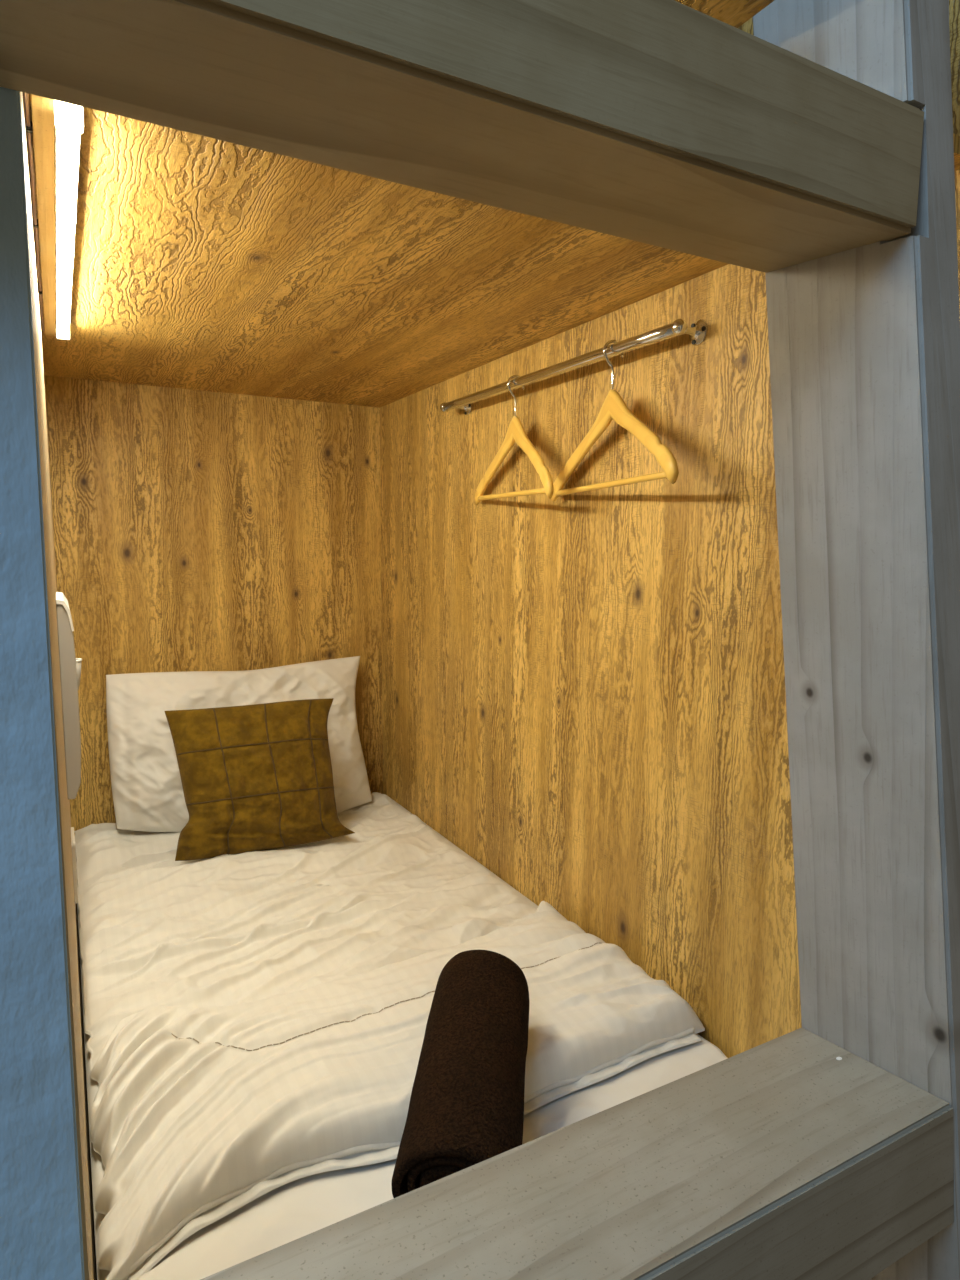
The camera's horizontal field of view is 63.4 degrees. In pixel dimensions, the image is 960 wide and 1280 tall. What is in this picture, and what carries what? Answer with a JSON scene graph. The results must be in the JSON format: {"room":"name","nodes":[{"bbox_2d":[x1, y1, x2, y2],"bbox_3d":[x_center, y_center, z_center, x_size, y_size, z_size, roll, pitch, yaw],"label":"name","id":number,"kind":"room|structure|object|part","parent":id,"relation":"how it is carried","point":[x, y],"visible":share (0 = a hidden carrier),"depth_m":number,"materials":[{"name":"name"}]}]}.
{"room":"dormitory","nodes":[
{"label":"dormitory","id":0,"kind":"room"},
{"bbox_2d":[20,92,94,1279],"bbox_3d":[-0.697,0.184,1.285,0.018,1.557,1.780,-3,8,-28],"label":"wall","id":1,"kind":"structure","parent":0,"point":[64,802],"depth_m":0.69,"materials":[{"name":"brown wood"}]},
{"bbox_2d":[31,94,55,335],"bbox_3d":[-0.553,-0.539,0.991,0.019,0.010,1.260,-3,8,-28],"label":"trim","id":2,"kind":"structure","parent":1,"relation":"attached to","point":[43,112],"depth_m":0.92,"materials":[{"name":"brown wood"}]},
{"bbox_2d":[56,592,80,798],"bbox_3d":[-0.686,0.084,1.298,0.023,0.317,0.205,-3,8,-28],"label":"panel","id":3,"kind":"object","parent":1,"relation":"attached to","point":[68,670],"visible":1,"depth_m":1.21,"materials":[{"name":"grey plastic"}]},
{"bbox_3d":[-0.685,-0.049,1.282,0.022,0.050,0.205,-3,8,-28],"label":"edge trim","id":4,"kind":"part","parent":3,"relation":"part of","materials":[{"name":"white plastic"}]},
{"bbox_2d":[76,658,81,689],"bbox_3d":[-0.804,0.084,1.532,0.039,0.092,0.045,-3,8,-28],"label":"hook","id":5,"kind":"object","parent":3,"relation":"attached to","point":[78,660],"visible":0.23,"depth_m":1.53,"materials":[{"name":"grey plastic"}]},
{"bbox_2d":[71,827,78,903],"bbox_3d":[-0.803,0.444,1.538,0.007,0.122,0.108,-3,8,-28],"label":"power socket","id":6,"kind":"object","parent":1,"relation":"attached to","point":[73,846],"visible":0.98,"depth_m":1.49,"materials":[{"name":"white plastic"}]},
{"bbox_2d":[0,0,959,1279],"bbox_3d":[0.011,0.391,0.574,1.330,2.178,0.175,-3,8,-28],"label":"frame","id":7,"kind":"object","parent":1,"relation":"attached to","point":[812,151],"visible":1,"depth_m":0.59,"materials":[{"name":"grey wood"}]},
{"bbox_3d":[0.418,0.368,0.786,0.408,2.178,0.164,-3,8,-28],"label":"post","id":8,"kind":"part","parent":7,"relation":"part of","materials":[{"name":"grey wood"}]},
{"bbox_2d":[76,908,96,1279],"bbox_3d":[-0.296,0.835,1.586,0.904,0.036,1.782,-3,8,-28],"label":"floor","id":9,"kind":"structure","parent":0,"point":[76,908],"depth_m":1.35,"materials":[{"name":"brown wood"}]},
{"bbox_2d":[76,859,727,1279],"bbox_3d":[-0.295,0.700,1.569,0.898,0.232,1.774,-3,8,-28],"label":"mattress","id":10,"kind":"object","parent":9,"relation":"on","point":[291,1211],"visible":0.04,"depth_m":0.96,"materials":[{"name":"white fabric"}]},
{"bbox_2d":[74,792,704,1279],"bbox_3d":[-0.353,0.560,1.663,0.894,0.098,1.477,-3,8,-28],"label":"duvet","id":11,"kind":"object","parent":10,"relation":"on","point":[256,1021],"visible":0.85,"depth_m":1.27,"materials":[{"name":"beige fabric"}]},
{"bbox_2d":[106,656,371,831],"bbox_3d":[-0.649,0.307,2.193,0.716,0.462,0.198,-3,8,-28],"label":"pillow","id":12,"kind":"object","parent":11,"relation":"on","point":[148,795],"visible":0.59,"depth_m":2.10,"materials":[{"name":"white fabric"}]},
{"bbox_2d":[165,698,354,860],"bbox_3d":[-0.548,0.347,1.970,0.448,0.352,0.187,-3,8,-28],"label":"cushion","id":13,"kind":"object","parent":11,"relation":"on","point":[256,777],"visible":1,"depth_m":1.93,"materials":[{"name":"brown fabric"}]},
{"bbox_2d":[391,950,529,1197],"bbox_3d":[-0.010,0.566,1.019,0.142,0.168,0.363,1,7,6],"label":"rolled towel","id":14,"kind":"object","parent":11,"relation":"on","point":[466,1109],"visible":0.89,"depth_m":0.95,"materials":[{"name":"brown fabric"}]},
{"bbox_2d":[44,372,382,914],"bbox_3d":[-0.718,0.059,2.288,0.941,1.557,0.018,-3,8,-28],"label":"wall","id":15,"kind":"structure","parent":0,"point":[195,530],"depth_m":2.20,"materials":[{"name":"brown wood"}]},
{"bbox_2d":[23,0,959,407],"bbox_3d":[-0.263,-0.598,1.368,0.904,0.018,1.872,-3,8,-28],"label":"ceiling","id":16,"kind":"structure","parent":0,"point":[202,263],"depth_m":1.20,"materials":[{"name":"brown wood"}]},
{"bbox_2d":[23,92,43,330],"bbox_3d":[-0.603,-0.539,1.058,0.006,0.027,0.878,-3,8,-28],"label":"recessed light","id":17,"kind":"object","parent":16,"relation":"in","point":[29,130],"depth_m":0.91,"materials":[{"name":"white"}]},
{"bbox_2d":[54,100,83,339],"bbox_3d":[-0.586,-0.544,1.097,0.024,0.027,0.930,-3,8,-28],"label":"recessed light","id":18,"kind":"object","parent":16,"relation":"in","point":[69,122],"depth_m":0.90,"materials":[{"name":"white plastic"}]},
{"bbox_2d":[380,0,959,1057],"bbox_3d":[0.160,-0.063,1.615,0.018,1.980,1.962,-3,8,-28],"label":"wall","id":19,"kind":"structure","parent":0,"point":[584,694],"depth_m":1.42,"materials":[{"name":"brown wood"}]},
{"bbox_2d":[440,319,707,414],"bbox_3d":[0.124,-0.523,1.549,0.059,0.039,0.844,-3,8,-28],"label":"rail","id":20,"kind":"object","parent":19,"relation":"attached to","point":[697,333],"visible":1,"depth_m":1.37,"materials":[{"name":"silver metal"}]},
{"bbox_3d":[-0.086,-0.569,1.899,0.024,0.024,0.024,-3,8,-28],"label":"knob","id":21,"kind":"part","parent":20,"relation":"part of","materials":[{"name":"silver metal"}]},
{"bbox_2d":[474,375,553,504],"bbox_3d":[0.073,-0.418,1.620,0.040,0.259,0.455,-2,8,-18],"label":"hanger","id":22,"kind":"object","parent":20,"relation":"hanging from","point":[516,433],"visible":0.93,"depth_m":1.60,"materials":[{"name":"brown wood"}]},
{"bbox_2d":[551,340,678,501],"bbox_3d":[0.227,-0.382,1.336,0.040,0.259,0.455,-2,7,-18],"label":"hanger","id":23,"kind":"object","parent":20,"relation":"hanging from","point":[614,407],"visible":0.96,"depth_m":1.31,"materials":[{"name":"brown wood"}]},
{"bbox_3d":[0.304,-0.476,1.183,0.024,0.024,0.024,-3,8,-28],"label":"knob","id":24,"kind":"part","parent":20,"relation":"part of","materials":[{"name":"silver metal"}]}
]}

